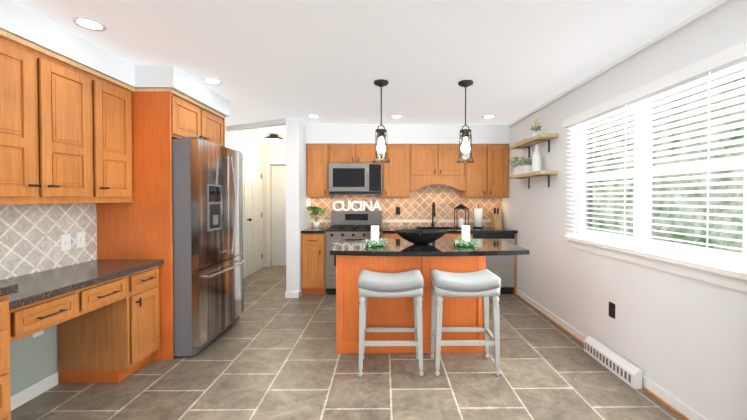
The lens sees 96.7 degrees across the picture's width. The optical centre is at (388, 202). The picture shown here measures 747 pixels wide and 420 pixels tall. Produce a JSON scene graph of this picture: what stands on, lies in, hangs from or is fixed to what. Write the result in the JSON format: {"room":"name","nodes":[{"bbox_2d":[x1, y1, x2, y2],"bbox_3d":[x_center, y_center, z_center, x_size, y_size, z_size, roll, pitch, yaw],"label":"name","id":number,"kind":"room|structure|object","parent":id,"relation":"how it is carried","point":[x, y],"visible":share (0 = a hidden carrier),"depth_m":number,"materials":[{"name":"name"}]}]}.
{"room":"kitchen","nodes":[
{"label":"kitchen","id":0,"kind":"room"},
{"bbox_2d":[0,0,262,410],"bbox_3d":[-2.189,0.087,3.327,0.790,2.480,11.200,0,1,-1],"label":"wall","id":1,"kind":"structure","parent":0,"point":[30,234],"depth_m":2.35,"materials":[{"name":"paint"}]},
{"bbox_2d":[0,29,43,204],"bbox_3d":[-2.278,-0.468,1.818,0.326,0.956,0.380,0,1,-1],"label":"upper cabinet","id":2,"kind":"object","parent":1,"relation":"attached to","point":[21,60],"depth_m":1.92,"materials":[{"name":"brown wood"}]},
{"bbox_2d":[32,330,42,337],"bbox_3d":[-2.444,0.867,2.315,0.008,0.120,0.070,0,1,-1],"label":"electrical outlet plate","id":3,"kind":"object","parent":1,"relation":"attached to","point":[36,334],"depth_m":2.31,"materials":[{"name":"white plastic"}]},
{"bbox_2d":[60,234,70,250],"bbox_3d":[-2.444,0.299,2.517,0.012,0.120,0.076,0,1,-1],"label":"electrical outlet plate","id":4,"kind":"object","parent":1,"relation":"attached to","point":[65,242],"depth_m":2.51,"materials":[{"name":"white plastic"}]},
{"bbox_2d":[44,48,99,204],"bbox_3d":[-2.282,-0.474,2.198,0.326,0.956,0.380,0,1,-1],"label":"upper cabinet","id":5,"kind":"object","parent":1,"relation":"attached to","point":[71,131],"depth_m":2.21,"materials":[{"name":"brown wood"}]},
{"bbox_2d":[76,232,84,247],"bbox_3d":[-2.445,0.292,2.642,0.012,0.120,0.076,0,1,-1],"label":"electrical outlet plate","id":6,"kind":"object","parent":1,"relation":"attached to","point":[80,236],"depth_m":2.64,"materials":[{"name":"white plastic"}]},
{"bbox_2d":[96,71,139,204],"bbox_3d":[-2.286,-0.480,2.586,0.326,0.956,0.396,0,1,-1],"label":"upper cabinet","id":7,"kind":"object","parent":1,"relation":"attached to","point":[117,147],"depth_m":2.60,"materials":[{"name":"brown wood"}]},
{"bbox_2d":[136,88,207,148],"bbox_3d":[-2.146,-0.769,3.068,0.619,0.391,0.530,0,1,-1],"label":"upper cabinet","id":8,"kind":"object","parent":1,"relation":"attached to","point":[163,115],"depth_m":2.79,"materials":[{"name":"brown wood"}]},
{"bbox_2d":[160,108,225,152],"bbox_3d":[-2.150,-0.775,3.462,0.619,0.391,0.530,0,1,-1],"label":"upper cabinet","id":9,"kind":"object","parent":1,"relation":"attached to","point":[216,121],"depth_m":3.54,"materials":[{"name":"brown wood"}]},
{"bbox_2d":[243,156,261,278],"bbox_3d":[-2.435,0.237,6.077,0.118,2.100,0.900,0,1,-1],"label":"hall door","id":10,"kind":"structure","parent":1,"relation":"in","point":[252,213],"depth_m":6.01,"materials":[{"name":"white wood"}]},
{"bbox_2d":[227,118,284,132],"bbox_3d":[-1.948,-1.138,4.887,1.269,0.075,0.106,0,1,27],"label":"wall","id":11,"kind":"structure","parent":0,"point":[258,125],"depth_m":4.83,"materials":[{"name":"paint"}]},
{"bbox_2d":[263,143,285,266],"bbox_3d":[-1.384,0.030,7.215,2.490,2.480,1.182,0,1,-1],"label":"wall","id":12,"kind":"structure","parent":0,"point":[274,204],"depth_m":6.73,"materials":[{"name":"paint"}]},
{"bbox_2d":[285,118,310,297],"bbox_3d":[-1.330,0.054,5.596,0.204,2.480,2.082,0,1,-1],"label":"wall","id":13,"kind":"structure","parent":0,"point":[298,213],"depth_m":4.57,"materials":[{"name":"paint"}]},
{"bbox_2d":[11,266,682,419],"bbox_3d":[-0.309,1.378,3.318,4.610,0.100,11.300,0,1,-1],"label":"floor","id":14,"kind":"structure","parent":0,"point":[270,353],"depth_m":2.48,"materials":[{"name":"tile"}]},
{"bbox_2d":[0,293,19,419],"bbox_3d":[-2.124,0.896,1.409,0.624,0.916,0.400,0,1,-1],"label":"base cabinet","id":15,"kind":"object","parent":14,"relation":"on","point":[9,306],"depth_m":1.58,"materials":[{"name":"brown wood"}]},
{"bbox_2d":[0,285,19,296],"bbox_3d":[-2.108,0.424,0.870,0.644,0.040,1.475,0,1,-1],"label":"countertop","id":16,"kind":"structure","parent":15,"relation":"on","point":[5,290],"depth_m":1.58,"materials":[{"name":"grey stone"}]},
{"bbox_2d":[52,265,163,382],"bbox_3d":[-2.183,0.928,2.632,0.534,0.816,0.346,0,1,-1],"label":"base cabinet","id":17,"kind":"object","parent":14,"relation":"on","point":[107,332],"depth_m":2.46,"materials":[{"name":"brown wood"}]},
{"bbox_2d":[0,257,163,308],"bbox_3d":[-2.165,0.504,2.205,0.559,0.040,1.189,0,1,-1],"label":"countertop","id":18,"kind":"structure","parent":17,"relation":"on","point":[34,287],"depth_m":2.21,"materials":[{"name":"stone"}]},
{"bbox_2d":[172,137,245,356],"bbox_3d":[-1.974,0.377,3.284,0.879,1.898,0.890,0,1,-1],"label":"refrigerator","id":19,"kind":"object","parent":14,"relation":"on","point":[207,230],"visible":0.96,"depth_m":2.93,"materials":[{"name":"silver metal"}]},
{"bbox_2d":[301,232,326,293],"bbox_3d":[-1.063,0.863,4.983,0.328,0.876,0.642,0,1,-1],"label":"base cabinet","id":20,"kind":"object","parent":14,"relation":"on","point":[312,243],"depth_m":4.67,"materials":[{"name":"brown wood"}]},
{"bbox_2d":[301,228,327,231],"bbox_3d":[-1.063,0.403,4.971,0.328,0.040,0.652,0,1,-1],"label":"countertop","id":21,"kind":"structure","parent":20,"relation":"on","point":[308,229],"depth_m":4.68,"materials":[{"name":"black stone"}]},
{"bbox_2d":[307,206,325,227],"bbox_3d":[-1.110,0.209,5.036,0.294,0.343,0.243,0,1,-1],"label":"potted plant","id":22,"kind":"object","parent":21,"relation":"on","point":[316,223],"visible":1,"depth_m":5.04,"materials":[{"name":"green plant"}]},
{"bbox_2d":[325,211,381,294],"bbox_3d":[-0.493,0.718,4.951,0.798,1.168,0.701,0,1,-1],"label":"range","id":23,"kind":"object","parent":14,"relation":"on","point":[351,224],"visible":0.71,"depth_m":4.71,"materials":[{"name":"silver metal"}]},
{"bbox_2d":[332,201,381,210],"bbox_3d":[-0.490,0.046,5.247,0.784,0.162,0.024,0,1,-1],"label":"sign","id":24,"kind":"object","parent":23,"relation":"on","point":[350,204],"visible":0.9,"depth_m":5.24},
{"bbox_2d":[357,269,423,376],"bbox_3d":[0.018,0.950,2.700,0.516,0.770,0.335,0,1,-1],"label":"stool","id":25,"kind":"object","parent":14,"relation":"on","point":[391,285],"visible":1,"depth_m":2.55,"materials":[{"name":"fabric"}]},
{"bbox_2d":[382,232,402,238],"bbox_3d":[0.176,0.863,4.997,0.527,0.876,0.642,0,1,-1],"label":"base cabinet","id":26,"kind":"object","parent":14,"relation":"on","point":[387,235],"depth_m":4.67,"materials":[{"name":"brown wood"}]},
{"bbox_2d":[382,228,516,231],"bbox_3d":[0.868,0.403,4.994,1.910,0.040,0.652,0,1,-1],"label":"countertop","id":27,"kind":"structure","parent":26,"relation":"on","point":[383,229],"depth_m":4.83,"materials":[{"name":"black stone"}]},
{"bbox_2d":[454,202,468,228],"bbox_3d":[1.106,0.172,5.027,0.221,0.418,0.221,0,1,-1],"label":"decorative lantern","id":28,"kind":"object","parent":27,"relation":"on","point":[461,221],"visible":0.92,"depth_m":5.00,"materials":[{"name":"black metal"}]},
{"bbox_2d":[473,205,482,227],"bbox_3d":[1.385,0.201,5.110,0.148,0.357,0.150,0,1,-1],"label":"paper towel","id":29,"kind":"object","parent":27,"relation":"on","point":[478,217],"visible":1,"depth_m":5.06,"materials":[{"name":"white paper"}]},
{"bbox_2d":[491,207,501,227],"bbox_3d":[1.675,0.224,5.159,0.100,0.311,0.210,0,1,-1],"label":"knife block","id":30,"kind":"object","parent":27,"relation":"on","point":[495,219],"visible":1,"depth_m":5.12,"materials":[{"name":"brown wood"}]},
{"bbox_2d":[336,255,489,353],"bbox_3d":[0.197,0.888,3.240,1.323,0.878,0.712,0,1,-1],"label":"kitchen island","id":31,"kind":"object","parent":14,"relation":"on","point":[354,257],"depth_m":2.94,"materials":[{"name":"brown wood"}]},
{"bbox_2d":[330,239,528,254],"bbox_3d":[0.359,0.427,3.267,1.744,0.040,0.890,0,1,-1],"label":"island countertop","id":32,"kind":"structure","parent":31,"relation":"on","point":[344,246],"depth_m":3.00,"materials":[{"name":"black stone"}]},
{"bbox_2d":[362,225,388,246],"bbox_3d":[-0.124,0.307,3.178,0.265,0.199,0.245,0,1,-1],"label":"candle","id":33,"kind":"object","parent":32,"relation":"on","point":[374,241],"visible":0.98,"depth_m":3.14,"materials":[{"name":"wax"}]},
{"bbox_2d":[394,229,447,243],"bbox_3d":[0.326,0.338,3.290,0.540,0.135,0.297,0,1,-1],"label":"decorative bowl","id":34,"kind":"object","parent":32,"relation":"on","point":[427,236],"visible":0.98,"depth_m":3.21,"materials":[{"name":"black ceramic"}]},
{"bbox_2d":[454,225,478,245],"bbox_3d":[0.737,0.307,3.174,0.242,0.200,0.255,0,1,-1],"label":"candle","id":35,"kind":"object","parent":32,"relation":"on","point":[465,240],"visible":1,"depth_m":3.15,"materials":[{"name":"wax"}]},
{"bbox_2d":[440,232,448,238],"bbox_3d":[0.606,0.863,5.002,0.478,0.876,0.642,0,1,-1],"label":"base cabinet","id":36,"kind":"object","parent":14,"relation":"on","point":[446,236],"depth_m":4.68,"materials":[{"name":"brown wood"}]},
{"bbox_2d":[449,232,472,238],"bbox_3d":[0.948,0.863,5.006,0.478,0.876,0.642,0,1,-1],"label":"base cabinet","id":37,"kind":"object","parent":14,"relation":"on","point":[452,235],"depth_m":4.68,"materials":[{"name":"brown wood"}]},
{"bbox_2d":[430,269,500,375],"bbox_3d":[0.613,0.950,2.707,0.516,0.770,0.335,0,1,-1],"label":"stool","id":38,"kind":"object","parent":14,"relation":"on","point":[485,284],"visible":1,"depth_m":2.56,"materials":[{"name":"fabric"}]},
{"bbox_2d":[472,233,514,293],"bbox_3d":[1.489,0.865,4.992,0.591,0.872,0.679,0,1,-1],"label":"dishwasher","id":39,"kind":"object","parent":14,"relation":"on","point":[501,267],"visible":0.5,"depth_m":4.70,"materials":[{"name":"silver metal"}]},
{"bbox_2d":[13,0,715,142],"bbox_3d":[-0.309,-1.202,3.280,4.610,0.100,11.300,0,1,-1],"label":"ceiling","id":40,"kind":"structure","parent":0,"point":[329,61],"depth_m":2.43,"materials":[{"name":"paint"}]},
{"bbox_2d":[71,16,107,30],"bbox_3d":[-1.890,-1.131,2.102,0.174,0.005,0.174,0,1,-10],"label":"recessed light","id":41,"kind":"object","parent":40,"relation":"in","point":[89,23],"depth_m":2.09,"materials":[{"name":"white plastic"}]},
{"bbox_2d":[202,78,222,84],"bbox_3d":[-1.657,-1.146,3.125,0.174,0.005,0.174,1,1,44],"label":"recessed light","id":42,"kind":"object","parent":40,"relation":"in","point":[207,80],"depth_m":3.13,"materials":[{"name":"white plastic"}]},
{"bbox_2d":[264,134,282,143],"bbox_3d":[-1.993,-1.108,5.782,0.316,0.160,0.316,0,1,-1],"label":"hall light","id":43,"kind":"object","parent":40,"relation":"attached to","point":[273,139],"visible":1,"depth_m":5.69,"materials":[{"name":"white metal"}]},
{"bbox_2d":[307,115,319,117],"bbox_3d":[-1.008,-1.166,4.473,0.174,0.005,0.174,0,1,-10],"label":"recessed light","id":44,"kind":"object","parent":40,"relation":"in","point":[310,116],"depth_m":4.47,"materials":[{"name":"white plastic"}]},
{"bbox_2d":[372,79,389,162],"bbox_3d":[-0.067,-0.769,3.159,0.178,0.760,0.178,0,1,-1],"label":"pendant light","id":45,"kind":"object","parent":40,"relation":"hanging from","point":[380,142],"visible":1,"depth_m":3.12,"materials":[{"name":"black metal"}]},
{"bbox_2d":[390,115,402,117],"bbox_3d":[0.109,-1.166,4.485,0.174,0.005,0.174,0,1,-28],"label":"recessed light","id":46,"kind":"object","parent":40,"relation":"in","point":[392,116],"depth_m":4.47,"materials":[{"name":"white plastic"}]},
{"bbox_2d":[456,80,474,162],"bbox_3d":[0.738,-0.769,3.168,0.178,0.760,0.178,0,1,-1],"label":"pendant light","id":47,"kind":"object","parent":40,"relation":"hanging from","point":[465,144],"visible":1,"depth_m":3.13,"materials":[{"name":"black metal"}]},
{"bbox_2d":[482,115,494,118],"bbox_3d":[1.362,-1.166,4.500,0.174,0.005,0.174,0,1,-10],"label":"recessed light","id":48,"kind":"object","parent":40,"relation":"in","point":[487,116],"depth_m":4.47,"materials":[{"name":"white plastic"}]},
{"bbox_2d":[306,124,509,227],"bbox_3d":[0.364,0.060,5.214,3.200,2.480,0.445,0,1,-1],"label":"wall","id":49,"kind":"structure","parent":0,"point":[416,208],"depth_m":5.30,"materials":[{"name":"paint"}]},
{"bbox_2d":[306,144,331,196],"bbox_3d":[-1.060,-0.489,5.123,0.338,0.800,0.322,0,1,-1],"label":"upper cabinet","id":50,"kind":"object","parent":49,"relation":"attached to","point":[317,155],"depth_m":4.97,"materials":[{"name":"brown wood"}]},
{"bbox_2d":[329,144,360,163],"bbox_3d":[-0.660,-0.742,5.124,0.455,0.295,0.322,0,1,-1],"label":"upper cabinet","id":51,"kind":"object","parent":49,"relation":"attached to","point":[338,153],"depth_m":4.97,"materials":[{"name":"brown wood"}]},
{"bbox_2d":[329,164,381,194],"bbox_3d":[-0.489,-0.356,5.069,0.782,0.456,0.444,0,1,-1],"label":"microwave","id":52,"kind":"object","parent":51,"relation":"attached to","point":[355,179],"visible":1,"depth_m":4.89,"materials":[{"name":"silver metal"}]},
{"bbox_2d":[314,207,399,214],"bbox_3d":[-0.502,0.123,5.298,1.382,0.120,0.006,0,1,-1],"label":"outlet plates","id":53,"kind":"object","parent":49,"relation":"attached to","point":[397,210],"visible":0.64,"depth_m":5.30,"materials":[{"name":"black metal"}]},
{"bbox_2d":[361,144,384,163],"bbox_3d":[-0.321,-0.742,5.128,0.455,0.295,0.322,0,1,-1],"label":"upper cabinet","id":54,"kind":"object","parent":49,"relation":"attached to","point":[368,151],"depth_m":4.97,"materials":[{"name":"brown wood"}]},
{"bbox_2d":[417,144,464,179],"bbox_3d":[0.738,-0.644,5.142,0.814,0.490,0.322,0,1,-1],"label":"upper cabinet","id":55,"kind":"object","parent":49,"relation":"attached to","point":[434,161],"depth_m":4.98,"materials":[{"name":"brown wood"}]},
{"bbox_2d":[457,144,492,196],"bbox_3d":[1.350,-0.489,5.151,0.402,0.800,0.322,0,1,-1],"label":"upper cabinet","id":56,"kind":"object","parent":49,"relation":"attached to","point":[477,181],"depth_m":4.99,"materials":[{"name":"brown wood"}]},
{"bbox_2d":[493,144,508,196],"bbox_3d":[1.616,-0.489,5.154,0.402,0.800,0.322,0,1,-1],"label":"upper cabinet","id":57,"kind":"object","parent":49,"relation":"attached to","point":[500,151],"depth_m":5.00,"materials":[{"name":"brown wood"}]},
{"bbox_2d":[502,0,746,419],"bbox_3d":[1.921,0.113,1.605,0.170,2.480,7.660,0,1,-1],"label":"wall","id":58,"kind":"structure","parent":0,"point":[680,341],"depth_m":2.47,"materials":[{"name":"paint"}]},
{"bbox_2d":[509,133,557,188],"bbox_3d":[1.742,-0.471,4.054,0.188,0.575,0.920,0,1,-1],"label":"wall shelf unit","id":59,"kind":"object","parent":58,"relation":"attached to","point":[535,140],"visible":0.98,"depth_m":3.85,"materials":[{"name":"brown wood"}]},
{"bbox_2d":[506,145,540,174],"bbox_3d":[1.744,-0.525,4.284,0.381,0.325,0.880,0,1,-1],"label":"decor","id":60,"kind":"object","parent":59,"relation":"on","point":[525,167],"visible":0.96,"depth_m":4.09,"materials":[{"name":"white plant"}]},
{"bbox_2d":[514,118,541,143],"bbox_3d":[1.742,-0.885,4.127,0.150,0.249,0.562,0,1,-1],"label":"decor","id":61,"kind":"object","parent":59,"relation":"on","point":[536,132],"visible":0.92,"depth_m":3.91,"materials":[{"name":"green plant"}]},
{"bbox_2d":[609,302,614,318],"bbox_3d":[1.849,0.886,2.745,0.006,0.120,0.070,0,1,-1],"label":"electrical outlet","id":62,"kind":"object","parent":58,"relation":"attached to","point":[612,310],"visible":1,"depth_m":2.73,"materials":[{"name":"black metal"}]},
{"bbox_2d":[584,336,641,388],"bbox_3d":[1.794,1.268,2.690,0.063,0.133,0.600,0,1,-1],"label":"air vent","id":63,"kind":"object","parent":58,"relation":"in","point":[625,370],"visible":1,"depth_m":2.60,"materials":[{"name":"white metal"}]},
{"bbox_2d":[564,62,746,291],"bbox_3d":[1.885,-0.170,2.515,0.170,1.238,1.710,0,1,-1],"label":"window","id":64,"kind":"structure","parent":58,"relation":"in","point":[741,253],"depth_m":2.23,"materials":[{"name":"plastic"}]},
{"bbox_2d":[563,41,746,272],"bbox_3d":[1.812,-0.237,2.513,0.083,1.167,1.690,0,1,-1],"label":"window blinds","id":65,"kind":"object","parent":64,"relation":"attached to","point":[732,59],"visible":0.96,"depth_m":2.13,"materials":[{"name":"white plastic"}]}
]}

